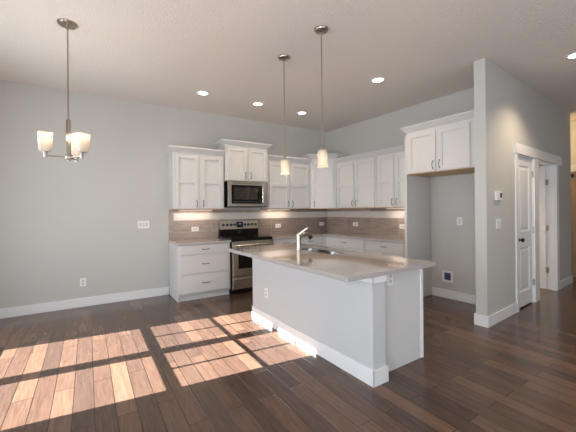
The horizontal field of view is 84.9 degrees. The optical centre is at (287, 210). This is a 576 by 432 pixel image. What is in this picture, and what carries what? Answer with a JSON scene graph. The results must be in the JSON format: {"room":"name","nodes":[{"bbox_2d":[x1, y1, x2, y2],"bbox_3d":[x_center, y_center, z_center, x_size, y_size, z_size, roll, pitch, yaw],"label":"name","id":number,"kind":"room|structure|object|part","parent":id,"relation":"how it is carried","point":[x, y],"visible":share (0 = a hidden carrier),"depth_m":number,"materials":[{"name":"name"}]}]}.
{"room":"kitchen","nodes":[
{"label":"kitchen","id":0,"kind":"room"},
{"bbox_2d":[0,80,326,308],"bbox_3d":[-1.611,-0.172,5.556,6.800,3.114,0.150,-1,0,-32],"label":"wall","id":1,"kind":"structure","parent":0,"point":[63,222],"depth_m":4.65,"materials":[{"name":"grey paint"}]},
{"bbox_2d":[80,278,85,286],"bbox_3d":[-2.982,1.043,4.582,0.075,0.118,0.010,-1,0,-32],"label":"wall outlet","id":2,"kind":"object","parent":1,"relation":"attached to","point":[82,280],"visible":1,"depth_m":4.58,"materials":[{"name":"white plastic"}]},
{"bbox_2d":[0,287,168,318],"bbox_3d":[-3.071,1.335,4.520,2.600,0.128,0.015,-1,0,-32],"label":"baseboard","id":3,"kind":"structure","parent":1,"relation":"attached to","point":[111,298],"depth_m":4.55,"materials":[{"name":"white paint"}]},
{"bbox_2d":[138,221,148,227],"bbox_3d":[-2.301,0.222,5.020,0.165,0.118,0.009,-1,0,-32],"label":"light switch","id":4,"kind":"object","parent":1,"relation":"attached to","point":[141,224],"visible":1,"depth_m":5.01,"materials":[{"name":"white plastic"}]},
{"bbox_2d":[164,145,224,209],"bbox_3d":[-1.555,-0.518,5.271,0.915,1.005,0.395,-1,0,-32],"label":"upper cabinet","id":5,"kind":"object","parent":1,"relation":"attached to","point":[195,175],"visible":1,"depth_m":5.13,"materials":[{"name":"white paint"}]},
{"bbox_3d":[-1.625,-0.466,5.061,0.370,0.871,0.024,-1,0,-32],"label":"door","id":6,"kind":"part","parent":5,"relation":"part of","materials":[{"name":"white paint"}]},
{"bbox_2d":[178,210,210,210],"bbox_3d":[-1.555,-0.008,5.312,0.570,0.015,0.070,-1,0,-32],"label":"light","id":7,"kind":"object","parent":5,"relation":"attached to","point":[178,210],"visible":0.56,"depth_m":5.28,"materials":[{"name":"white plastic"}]},
{"bbox_3d":[-1.559,-0.970,5.271,0.915,0.100,0.395,-1,0,-32],"label":"crown molding","id":8,"kind":"part","parent":5,"relation":"part of","materials":[{"name":"white paint"}]},
{"bbox_3d":[-1.539,-0.021,5.319,0.839,0.012,0.317,-1,0,-32],"label":"panel","id":9,"kind":"part","parent":5,"relation":"part of","materials":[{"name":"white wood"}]},
{"bbox_3d":[-1.275,-0.469,5.283,0.370,0.871,0.024,-1,0,-32],"label":"door","id":10,"kind":"part","parent":5,"relation":"part of","materials":[{"name":"white paint"}]},
{"bbox_2d":[214,139,272,182],"bbox_3d":[-0.802,-0.863,5.731,0.965,0.704,0.430,-1,0,-32],"label":"upper cabinet","id":11,"kind":"object","parent":1,"relation":"attached to","point":[244,161],"visible":0.98,"depth_m":5.56,"materials":[{"name":"white paint"}]},
{"bbox_3d":[-0.888,-0.815,5.490,0.360,0.578,0.024,-1,0,-32],"label":"door","id":12,"kind":"part","parent":11,"relation":"part of","materials":[{"name":"white paint"}]},
{"bbox_3d":[-0.805,-1.169,5.731,0.965,0.092,0.430,-1,0,-32],"label":"crown molding","id":13,"kind":"part","parent":11,"relation":"part of","materials":[{"name":"white paint"}]},
{"bbox_2d":[224,181,266,207],"bbox_3d":[-0.794,-0.283,5.708,0.762,0.448,0.447,-1,0,-32],"label":"microwave","id":14,"kind":"object","parent":11,"relation":"attached to","point":[237,194],"visible":0.97,"depth_m":5.53,"materials":[{"name":"silver metal"}]},
{"bbox_3d":[-0.715,-0.284,5.570,0.617,0.325,0.026,-1,0,-32],"label":"door","id":15,"kind":"part","parent":14,"relation":"part of","materials":[{"name":"black glass"}]},
{"bbox_3d":[-0.459,-0.288,5.688,0.024,0.290,0.053,-1,0,-32],"label":"handle","id":16,"kind":"part","parent":14,"relation":"part of","materials":[{"name":"silver metal"}]},
{"bbox_3d":[-0.546,-0.818,5.707,0.360,0.578,0.024,-1,0,-32],"label":"door","id":17,"kind":"part","parent":11,"relation":"part of","materials":[{"name":"white paint"}]},
{"bbox_2d":[168,209,326,239],"bbox_3d":[-0.553,0.227,6.130,3.381,0.502,0.010,-1,0,-32],"label":"tile backsplash","id":18,"kind":"structure","parent":1,"relation":"attached to","point":[293,220],"depth_m":6.00,"materials":[{"name":"tile"}]},
{"bbox_2d":[191,227,198,230],"bbox_3d":[-1.606,0.319,5.448,0.125,0.078,0.010,-1,0,-32],"label":"wall outlet","id":19,"kind":"object","parent":18,"relation":"attached to","point":[192,228],"visible":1,"depth_m":5.45,"materials":[{"name":"white plastic"}]},
{"bbox_2d":[260,155,311,208],"bbox_3d":[-0.038,-0.532,6.236,0.980,1.005,0.395,-1,0,-32],"label":"upper cabinet","id":20,"kind":"object","parent":1,"relation":"attached to","point":[292,190],"visible":0.91,"depth_m":6.12,"materials":[{"name":"white paint"}]},
{"bbox_3d":[-0.166,-0.480,5.989,0.438,0.871,0.024,-1,0,-32],"label":"door","id":21,"kind":"part","parent":20,"relation":"part of","materials":[{"name":"white paint"}]},
{"bbox_3d":[-0.043,-0.985,6.236,0.980,0.100,0.395,-1,0,-32],"label":"crown molding","id":22,"kind":"part","parent":20,"relation":"part of","materials":[{"name":"white paint"}]},
{"bbox_3d":[0.241,-0.484,6.248,0.438,0.871,0.024,-1,0,-32],"label":"door","id":23,"kind":"part","parent":20,"relation":"part of","materials":[{"name":"white paint"}]},
{"bbox_2d":[298,153,349,208],"bbox_3d":[0.748,-0.590,6.547,0.816,1.105,0.710,-1,0,-32],"label":"upper cabinet","id":24,"kind":"object","parent":1,"relation":"attached to","point":[323,189],"visible":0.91,"depth_m":6.36,"materials":[{"name":"white paint"}]},
{"bbox_3d":[0.707,-0.535,6.362,0.425,0.964,0.024,-1,0,5],"label":"door","id":25,"kind":"part","parent":24,"relation":"part of","materials":[{"name":"white paint"}]},
{"bbox_3d":[0.743,-1.089,6.547,0.816,0.105,0.710,-1,0,-32],"label":"crown molding","id":26,"kind":"part","parent":24,"relation":"part of","materials":[{"name":"white paint"}]},
{"bbox_2d":[0,276,575,431],"bbox_3d":[2.513,1.394,4.407,12.500,0.104,10.600,-1,0,-32],"label":"floor","id":27,"kind":"structure","parent":0,"point":[157,363],"depth_m":2.62,"materials":[{"name":"brown wood"}]},
{"bbox_2d":[169,242,229,302],"bbox_3d":[-1.445,0.953,5.177,0.835,0.861,0.648,-1,0,-32],"label":"base cabinet","id":28,"kind":"object","parent":27,"relation":"on","point":[199,271],"visible":0.98,"depth_m":4.92,"materials":[{"name":"white paint"}]},
{"bbox_2d":[168,238,230,245],"bbox_3d":[-1.455,0.505,5.180,0.854,0.036,0.645,-1,0,-32],"label":"countertop","id":29,"kind":"structure","parent":28,"relation":"on","point":[183,242],"depth_m":5.00,"materials":[{"name":"stone"}]},
{"bbox_3d":[-1.291,0.827,4.942,0.765,0.280,0.020,-1,0,-32],"label":"drawer","id":30,"kind":"part","parent":28,"relation":"part of","materials":[{"name":"white paint"}]},
{"bbox_3d":[-1.293,0.600,4.942,0.765,0.140,0.020,-1,0,-32],"label":"drawer","id":31,"kind":"part","parent":28,"relation":"part of","materials":[{"name":"white paint"}]},
{"bbox_3d":[-1.288,1.121,4.942,0.765,0.273,0.020,-1,0,-32],"label":"drawer","id":32,"kind":"part","parent":28,"relation":"part of","materials":[{"name":"white paint"}]},
{"bbox_2d":[218,220,272,293],"bbox_3d":[-0.738,0.779,5.571,0.758,1.195,0.728,-1,0,-32],"label":"range","id":33,"kind":"object","parent":27,"relation":"on","point":[241,233],"visible":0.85,"depth_m":5.29,"materials":[{"name":"silver metal"}]},
{"bbox_3d":[-0.909,0.259,5.832,0.758,0.150,0.101,-1,0,-32],"label":"control panel","id":34,"kind":"part","parent":33,"relation":"part of","materials":[{"name":"silver metal"}]},
{"bbox_3d":[-0.584,1.188,5.334,0.752,0.205,0.030,-1,0,-32],"label":"storage drawer","id":35,"kind":"part","parent":33,"relation":"part of","materials":[{"name":"silver metal"}]},
{"bbox_3d":[-0.571,1.127,5.313,0.680,0.027,0.030,-1,0,-32],"label":"handle","id":36,"kind":"part","parent":33,"relation":"part of","materials":[{"name":"silver metal"}]},
{"bbox_2d":[220,234,272,239],"bbox_3d":[-0.737,0.466,5.564,0.758,0.022,0.565,-1,0,-32],"label":"cooktop","id":37,"kind":"object","parent":33,"relation":"in","point":[224,236],"depth_m":5.50,"materials":[{"name":"black glass"}]},
{"bbox_3d":[-0.586,0.790,5.332,0.752,0.570,0.035,-1,0,-32],"label":"oven door","id":38,"kind":"part","parent":33,"relation":"part of","materials":[{"name":"silver metal"}]},
{"bbox_3d":[-0.562,0.570,5.291,0.680,0.026,0.064,-1,0,-32],"label":"handle","id":39,"kind":"part","parent":33,"relation":"part of","materials":[{"name":"silver metal"}]},
{"bbox_2d":[273,236,322,245],"bbox_3d":[0.053,0.939,6.128,1.155,0.861,0.652,-1,0,-32],"label":"base cabinet","id":40,"kind":"object","parent":27,"relation":"on","point":[318,241],"visible":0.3,"depth_m":5.95,"materials":[{"name":"white paint"}]},
{"bbox_3d":[-0.040,0.588,5.739,0.525,0.140,0.020,-1,0,-32],"label":"drawer","id":41,"kind":"part","parent":40,"relation":"part of","materials":[{"name":"white paint"}]},
{"bbox_3d":[0.432,0.584,6.040,0.525,0.140,0.020,-1,0,-32],"label":"drawer","id":42,"kind":"part","parent":40,"relation":"part of","materials":[{"name":"white paint"}]},
{"bbox_2d":[266,231,404,242],"bbox_3d":[0.836,0.483,5.580,1.894,0.036,2.423,-1,0,-32],"label":"countertop","id":43,"kind":"structure","parent":40,"relation":"on","point":[395,239],"depth_m":5.77,"materials":[{"name":"stone"}]},
{"bbox_2d":[323,236,325,246],"bbox_3d":[0.807,0.932,6.625,0.647,0.861,0.628,-1,0,-32],"label":"base cabinet","id":44,"kind":"object","parent":27,"relation":"on","point":[324,237],"visible":0.12,"depth_m":6.21,"materials":[{"name":"white paint"}]},
{"bbox_2d":[252,251,423,387],"bbox_3d":[0.425,0.935,3.502,0.821,0.861,2.063,-1,0,-34],"label":"kitchen island","id":45,"kind":"object","parent":27,"relation":"on","point":[368,328],"visible":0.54,"depth_m":2.81,"materials":[{"name":"grey"}]},
{"bbox_3d":[0.161,1.304,3.326,0.175,0.128,2.060,-1,0,-34],"label":"baseboard","id":46,"kind":"part","parent":45,"relation":"part of","materials":[{"name":"white paint"}]},
{"bbox_2d":[228,243,435,281],"bbox_3d":[0.282,0.488,3.418,1.110,0.036,2.140,-1,0,-34],"label":"island countertop","id":47,"kind":"structure","parent":45,"relation":"on","point":[351,265],"depth_m":2.91,"materials":[{"name":"stone"}]},
{"bbox_2d":[295,227,312,249],"bbox_3d":[0.200,0.335,3.814,0.245,0.272,0.089,-1,0,-34],"label":"faucet","id":48,"kind":"object","parent":47,"relation":"on","point":[301,233],"visible":0.99,"depth_m":3.76,"materials":[{"name":"silver metal"}]},
{"bbox_3d":[0.190,0.317,3.814,0.194,0.109,0.050,-1,0,-34],"label":"spout","id":49,"kind":"part","parent":48,"relation":"part of","materials":[{"name":"silver metal"}]},
{"bbox_2d":[302,248,342,254],"bbox_3d":[0.388,0.597,3.811,0.390,0.182,0.860,-1,0,-34],"label":"sink","id":50,"kind":"object","parent":47,"relation":"in","point":[306,249],"visible":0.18,"depth_m":4.06,"materials":[{"name":"metal"}]},
{"bbox_2d":[302,248,328,252],"bbox_3d":[0.266,0.598,3.995,0.396,0.182,0.424,-1,0,-32],"label":"basin","id":51,"kind":"object","parent":50,"relation":"in","point":[307,249],"depth_m":4.17,"materials":[{"name":"silver metal"}]},
{"bbox_2d":[322,252,342,254],"bbox_3d":[0.510,0.596,3.627,0.396,0.182,0.424,-1,0,-32],"label":"basin","id":52,"kind":"object","parent":50,"relation":"in","point":[332,253],"depth_m":3.84,"materials":[{"name":"silver metal"}]},
{"bbox_3d":[0.157,0.537,3.317,0.175,0.058,2.048,-1,0,-34],"label":"apron trim","id":53,"kind":"part","parent":45,"relation":"part of","materials":[{"name":"white paint"}]},
{"bbox_2d":[387,274,392,285],"bbox_3d":[0.868,0.577,2.672,0.075,0.115,0.010,-1,0,-34],"label":"wall outlet","id":54,"kind":"object","parent":45,"relation":"attached to","point":[390,276],"visible":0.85,"depth_m":2.67,"materials":[{"name":"white plastic"}]},
{"bbox_3d":[0.976,0.930,2.758,0.590,0.861,0.018,-1,0,-34],"label":"panel","id":55,"kind":"part","parent":45,"relation":"part of","materials":[{"name":"white paint"}]},
{"bbox_2d":[326,236,365,251],"bbox_3d":[1.257,0.928,5.957,0.652,0.861,1.000,-1,0,-35],"label":"base cabinet","id":56,"kind":"object","parent":27,"relation":"on","point":[334,242],"visible":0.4,"depth_m":5.72,"materials":[{"name":"white paint"}]},
{"bbox_3d":[1.033,0.584,5.785,0.020,0.152,0.935,-1,0,-35],"label":"drawer","id":57,"kind":"part","parent":56,"relation":"part of","materials":[{"name":"white paint"}]},
{"bbox_3d":[1.174,0.957,5.588,0.024,0.555,0.455,-1,0,-35],"label":"door","id":58,"kind":"part","parent":56,"relation":"part of","materials":[{"name":"white paint"}]},
{"bbox_2d":[366,240,404,256],"bbox_3d":[1.777,0.923,5.226,0.652,0.861,0.785,-1,0,-35],"label":"base cabinet","id":59,"kind":"object","parent":27,"relation":"on","point":[378,247],"visible":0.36,"depth_m":5.01,"materials":[{"name":"white paint"}]},
{"bbox_3d":[1.437,0.954,5.217,0.024,0.555,0.345,-1,0,-35],"label":"door","id":60,"kind":"part","parent":59,"relation":"part of","materials":[{"name":"white paint"}]},
{"bbox_3d":[1.655,0.952,4.912,0.024,0.555,0.345,-1,0,-35],"label":"door","id":61,"kind":"part","parent":59,"relation":"part of","materials":[{"name":"white paint"}]},
{"bbox_2d":[404,136,430,296],"bbox_3d":[2.018,0.116,4.889,0.636,2.470,0.046,-1,0,-35],"label":"panel","id":62,"kind":"object","parent":27,"relation":"on","point":[417,210],"visible":0.64,"depth_m":4.86,"materials":[{"name":"white paint"}]},
{"bbox_3d":[2.018,-0.828,4.895,0.616,0.583,0.042,-1,0,-35],"label":"panel","id":63,"kind":"part","parent":62,"relation":"part of","materials":[{"name":"white paint"}]},
{"bbox_2d":[0,0,575,131],"bbox_3d":[2.482,-1.817,4.407,12.500,0.100,10.600,-1,0,-32],"label":"ceiling","id":64,"kind":"structure","parent":0,"point":[156,52],"depth_m":3.43,"materials":[{"name":"white paint"}]},
{"bbox_2d":[37,18,90,162],"bbox_3d":[-2.056,-1.086,2.896,0.401,1.276,0.434,-1,0,-32],"label":"chandelier","id":65,"kind":"object","parent":64,"relation":"hanging from","point":[76,147],"visible":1,"depth_m":2.85,"materials":[{"name":"white glass"}]},
{"bbox_3d":[-2.147,-0.606,2.786,0.110,0.160,0.110,-1,0,-43],"label":"lamp shade","id":66,"kind":"part","parent":65,"relation":"part of","materials":[{"name":"white glass"}]},
{"bbox_3d":[-2.103,-0.498,2.827,0.164,0.056,0.043,-1,0,-44],"label":"arm","id":67,"kind":"part","parent":65,"relation":"part of","materials":[{"name":"silver metal"}]},
{"bbox_3d":[-2.028,-1.253,2.903,0.013,0.844,0.012,-1,0,-32],"label":"rod","id":68,"kind":"part","parent":65,"relation":"part of","materials":[{"name":"silver metal"}]},
{"bbox_3d":[-2.060,-0.607,3.071,0.110,0.160,0.110,-1,0,-13],"label":"lamp shade","id":69,"kind":"part","parent":65,"relation":"part of","materials":[{"name":"white glass"}]},
{"bbox_3d":[-1.915,-0.500,2.866,0.164,0.056,0.043,-1,0,24],"label":"arm","id":70,"kind":"part","parent":65,"relation":"part of","materials":[{"name":"silver metal"}]},
{"bbox_3d":[-1.861,-0.609,2.841,0.110,0.160,0.110,-1,0,21],"label":"lamp shade","id":71,"kind":"part","parent":65,"relation":"part of","materials":[{"name":"white glass"}]},
{"bbox_2d":[196,90,209,95],"bbox_3d":[-1.251,-1.728,4.637,0.196,0.008,0.196,-1,0,-32],"label":"recessed light","id":72,"kind":"object","parent":64,"relation":"in","point":[202,93],"visible":1,"depth_m":4.64,"materials":[{"name":"white paint"}]},
{"bbox_2d":[252,102,263,105],"bbox_3d":[-0.490,-1.735,5.137,0.196,0.008,0.196,-1,0,-32],"label":"recessed light","id":73,"kind":"object","parent":64,"relation":"in","point":[254,103],"visible":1,"depth_m":5.14,"materials":[{"name":"white paint"}]},
{"bbox_2d":[278,54,289,173],"bbox_3d":[-0.041,-1.080,3.578,0.136,1.326,0.136,-1,0,-32],"label":"pendant light","id":74,"kind":"object","parent":64,"relation":"hanging from","point":[283,57],"visible":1,"depth_m":3.56,"materials":[{"name":"white glass"}]},
{"bbox_3d":[-0.042,-1.157,3.578,0.012,1.082,0.012,-1,0,-32],"label":"rod","id":75,"kind":"part","parent":74,"relation":"part of","materials":[{"name":"silver metal"}]},
{"bbox_3d":[-0.036,-0.499,3.578,0.108,0.165,0.108,-1,0,-32],"label":"lamp shade","id":76,"kind":"part","parent":74,"relation":"part of","materials":[{"name":"white glass"}]},
{"bbox_2d":[297,111,306,114],"bbox_3d":[0.250,-1.742,5.633,0.196,0.008,0.196,-1,0,-32],"label":"recessed light","id":77,"kind":"object","parent":64,"relation":"in","point":[300,112],"visible":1,"depth_m":5.64,"materials":[{"name":"white paint"}]},
{"bbox_2d":[314,25,327,167],"bbox_3d":[0.326,-1.083,3.034,0.136,1.326,0.136,-1,0,-32],"label":"pendant light","id":78,"kind":"object","parent":64,"relation":"hanging from","point":[322,162],"visible":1,"depth_m":3.02,"materials":[{"name":"white glass"}]},
{"bbox_3d":[0.325,-1.161,3.034,0.012,1.082,0.012,-1,0,-32],"label":"rod","id":79,"kind":"part","parent":78,"relation":"part of","materials":[{"name":"silver metal"}]},
{"bbox_3d":[0.332,-0.503,3.034,0.108,0.165,0.108,-1,0,-32],"label":"lamp shade","id":80,"kind":"part","parent":78,"relation":"part of","materials":[{"name":"white glass"}]},
{"bbox_2d":[371,77,385,82],"bbox_3d":[1.209,-1.751,4.232,0.196,0.008,0.196,-1,0,-32],"label":"recessed light","id":81,"kind":"object","parent":64,"relation":"in","point":[377,79],"visible":1,"depth_m":4.23,"materials":[{"name":"white paint"}]},
{"bbox_2d":[565,52,575,58],"bbox_3d":[3.283,-1.770,3.591,0.196,0.008,0.196,-1,0,-32],"label":"recessed light","id":82,"kind":"object","parent":64,"relation":"in","point":[572,55],"visible":1,"depth_m":3.62,"materials":[{"name":"white paint"}]},
{"bbox_2d":[326,87,475,295],"bbox_3d":[1.933,-0.205,5.691,0.151,3.114,3.640,-1,0,-35],"label":"wall","id":83,"kind":"structure","parent":0,"point":[452,197],"depth_m":4.90,"materials":[{"name":"grey paint"}]},
{"bbox_2d":[334,151,376,208],"bbox_3d":[1.367,-0.540,6.012,0.395,0.995,0.995,-1,0,-35],"label":"upper cabinet","id":84,"kind":"object","parent":83,"relation":"attached to","point":[356,175],"visible":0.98,"depth_m":5.87,"materials":[{"name":"white paint"}]},
{"bbox_3d":[1.114,-0.489,6.128,0.024,0.866,0.452,-1,0,-35],"label":"door","id":85,"kind":"part","parent":84,"relation":"part of","materials":[{"name":"white paint"}]},
{"bbox_3d":[1.363,-0.990,6.012,0.395,0.095,0.995,-1,0,-35],"label":"crown molding","id":86,"kind":"part","parent":84,"relation":"part of","materials":[{"name":"white paint"}]},
{"bbox_3d":[1.394,-0.492,5.734,0.024,0.866,0.452,-1,0,-35],"label":"door","id":87,"kind":"part","parent":84,"relation":"part of","materials":[{"name":"white paint"}]},
{"bbox_2d":[327,208,404,236],"bbox_3d":[1.572,0.207,6.063,0.011,0.502,2.386,-1,0,-35],"label":"tile backsplash","id":88,"kind":"structure","parent":83,"relation":"attached to","point":[373,221],"depth_m":6.10,"materials":[{"name":"tile"}]},
{"bbox_2d":[374,145,404,207],"bbox_3d":[1.880,-0.545,5.290,0.395,0.995,0.755,-1,0,-35],"label":"upper cabinet","id":89,"kind":"object","parent":83,"relation":"attached to","point":[390,161],"visible":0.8,"depth_m":5.25,"materials":[{"name":"white paint"}]},
{"bbox_3d":[1.663,-0.495,5.355,0.024,0.866,0.328,-1,0,-35],"label":"door","id":90,"kind":"part","parent":89,"relation":"part of","materials":[{"name":"white paint"}]},
{"bbox_3d":[1.876,-0.995,5.290,0.395,0.095,0.755,-1,0,-35],"label":"crown molding","id":91,"kind":"part","parent":89,"relation":"part of","materials":[{"name":"white paint"}]},
{"bbox_3d":[1.870,-0.497,5.064,0.024,0.866,0.328,-1,0,-35],"label":"door","id":92,"kind":"part","parent":89,"relation":"part of","materials":[{"name":"white paint"}]},
{"bbox_2d":[400,109,474,176],"bbox_3d":[2.272,-0.886,4.470,0.702,0.706,1.080,-1,0,-35],"label":"upper cabinet","id":93,"kind":"object","parent":83,"relation":"attached to","point":[444,146],"visible":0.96,"depth_m":4.25,"materials":[{"name":"white paint"}]},
{"bbox_3d":[1.899,-0.830,4.489,0.024,0.569,0.418,-1,0,-35],"label":"door","id":94,"kind":"part","parent":93,"relation":"part of","materials":[{"name":"white paint"}]},
{"bbox_3d":[2.269,-1.188,4.470,0.702,0.103,1.080,-1,0,-35],"label":"crown molding","id":95,"kind":"part","parent":93,"relation":"part of","materials":[{"name":"white paint"}]},
{"bbox_3d":[2.324,-0.540,4.462,0.624,0.012,1.004,-1,0,-35],"label":"panel","id":96,"kind":"part","parent":93,"relation":"part of","materials":[{"name":"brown wood"}]},
{"bbox_3d":[2.161,-0.833,4.120,0.024,0.569,0.418,-1,0,-35],"label":"door","id":97,"kind":"part","parent":93,"relation":"part of","materials":[{"name":"white paint"}]},
{"bbox_2d":[442,270,452,282],"bbox_3d":[2.443,1.010,4.834,0.030,0.176,0.164,-1,0,-35],"label":"water supply box","id":98,"kind":"object","parent":83,"relation":"attached to","point":[447,276],"visible":1,"depth_m":4.83,"materials":[{"name":"white plastic"}]},
{"bbox_2d":[432,287,475,304],"bbox_3d":[2.592,1.282,4.640,0.016,0.128,0.980,-1,0,-35],"label":"baseboard","id":99,"kind":"structure","parent":83,"relation":"attached to","point":[453,295],"depth_m":4.75,"materials":[{"name":"white paint"}]},
{"bbox_2d":[457,217,461,224],"bbox_3d":[2.552,0.158,4.687,0.010,0.120,0.078,-1,0,-35],"label":"wall outlet","id":100,"kind":"object","parent":83,"relation":"attached to","point":[459,219],"visible":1,"depth_m":4.68,"materials":[{"name":"white plastic"}]},
{"bbox_2d":[474,58,571,315],"bbox_3d":[3.096,-0.216,5.602,3.636,3.114,2.200,-1,0,-37],"label":"wall","id":101,"kind":"structure","parent":0,"point":[507,111],"depth_m":3.94,"materials":[{"name":"grey paint"}]},
{"bbox_2d":[474,303,516,327],"bbox_3d":[2.610,1.282,3.941,0.885,0.128,0.155,-1,0,-37],"label":"baseboard","id":102,"kind":"structure","parent":101,"relation":"attached to","point":[481,320],"depth_m":3.73,"materials":[{"name":"white paint"}]},
{"bbox_2d":[494,191,501,199],"bbox_3d":[2.543,-0.179,3.807,0.170,0.110,0.028,-1,0,-37],"label":"thermostat","id":103,"kind":"object","parent":101,"relation":"attached to","point":[497,194],"visible":1,"depth_m":3.77,"materials":[{"name":"white plastic"}]},
{"bbox_2d":[496,218,500,228],"bbox_3d":[2.561,0.159,3.829,0.135,0.125,0.009,-1,0,-37],"label":"light switch","id":104,"kind":"object","parent":101,"relation":"attached to","point":[498,221],"visible":1,"depth_m":3.82,"materials":[{"name":"white plastic"}]},
{"bbox_2d":[518,156,534,307],"bbox_3d":[3.331,0.288,4.398,0.643,2.058,0.103,-1,0,-37],"label":"door","id":105,"kind":"structure","parent":101,"relation":"in","point":[525,176],"depth_m":4.43,"materials":[{"name":"white paint"}]},
{"bbox_2d":[514,143,561,312],"bbox_3d":[3.787,0.217,4.803,2.070,2.235,0.153,-1,0,-37],"label":"trim","id":106,"kind":"structure","parent":101,"relation":"attached to","point":[538,157],"depth_m":4.75,"materials":[{"name":"white paint"}]},
{"bbox_2d":[539,166,548,288],"bbox_3d":[4.104,0.280,5.612,0.112,2.058,0.885,-1,0,-37],"label":"door","id":107,"kind":"structure","parent":101,"relation":"in","point":[543,182],"depth_m":5.29,"materials":[{"name":"white paint"}]},
{"bbox_2d":[560,275,572,288],"bbox_3d":[4.336,1.265,6.315,0.846,0.128,1.915,-1,0,-37],"label":"baseboard","id":108,"kind":"structure","parent":101,"relation":"attached to","point":[569,280],"depth_m":5.54,"materials":[{"name":"white paint"}]},
{"bbox_2d":[570,121,575,164],"bbox_3d":[6.317,-0.246,5.624,0.120,3.114,5.600,-1,0,-37],"label":"wall","id":109,"kind":"structure","parent":0,"point":[572,123],"depth_m":6.31,"materials":[{"name":"beige"}]},
{"bbox_2d":[571,171,575,275],"bbox_3d":[5.926,0.259,6.028,0.035,2.090,0.920,-1,0,-37],"label":"door","id":110,"kind":"structure","parent":109,"relation":"in","point":[573,174],"depth_m":6.31,"materials":[{"name":"beige paint"}]},
{"bbox_2d":[571,164,575,171],"bbox_3d":[5.928,0.194,6.029,0.030,2.240,1.160,-1,0,-37],"label":"trim","id":111,"kind":"structure","parent":109,"relation":"attached to","point":[573,166],"depth_m":6.29,"materials":[{"name":"white paint"}]}
]}

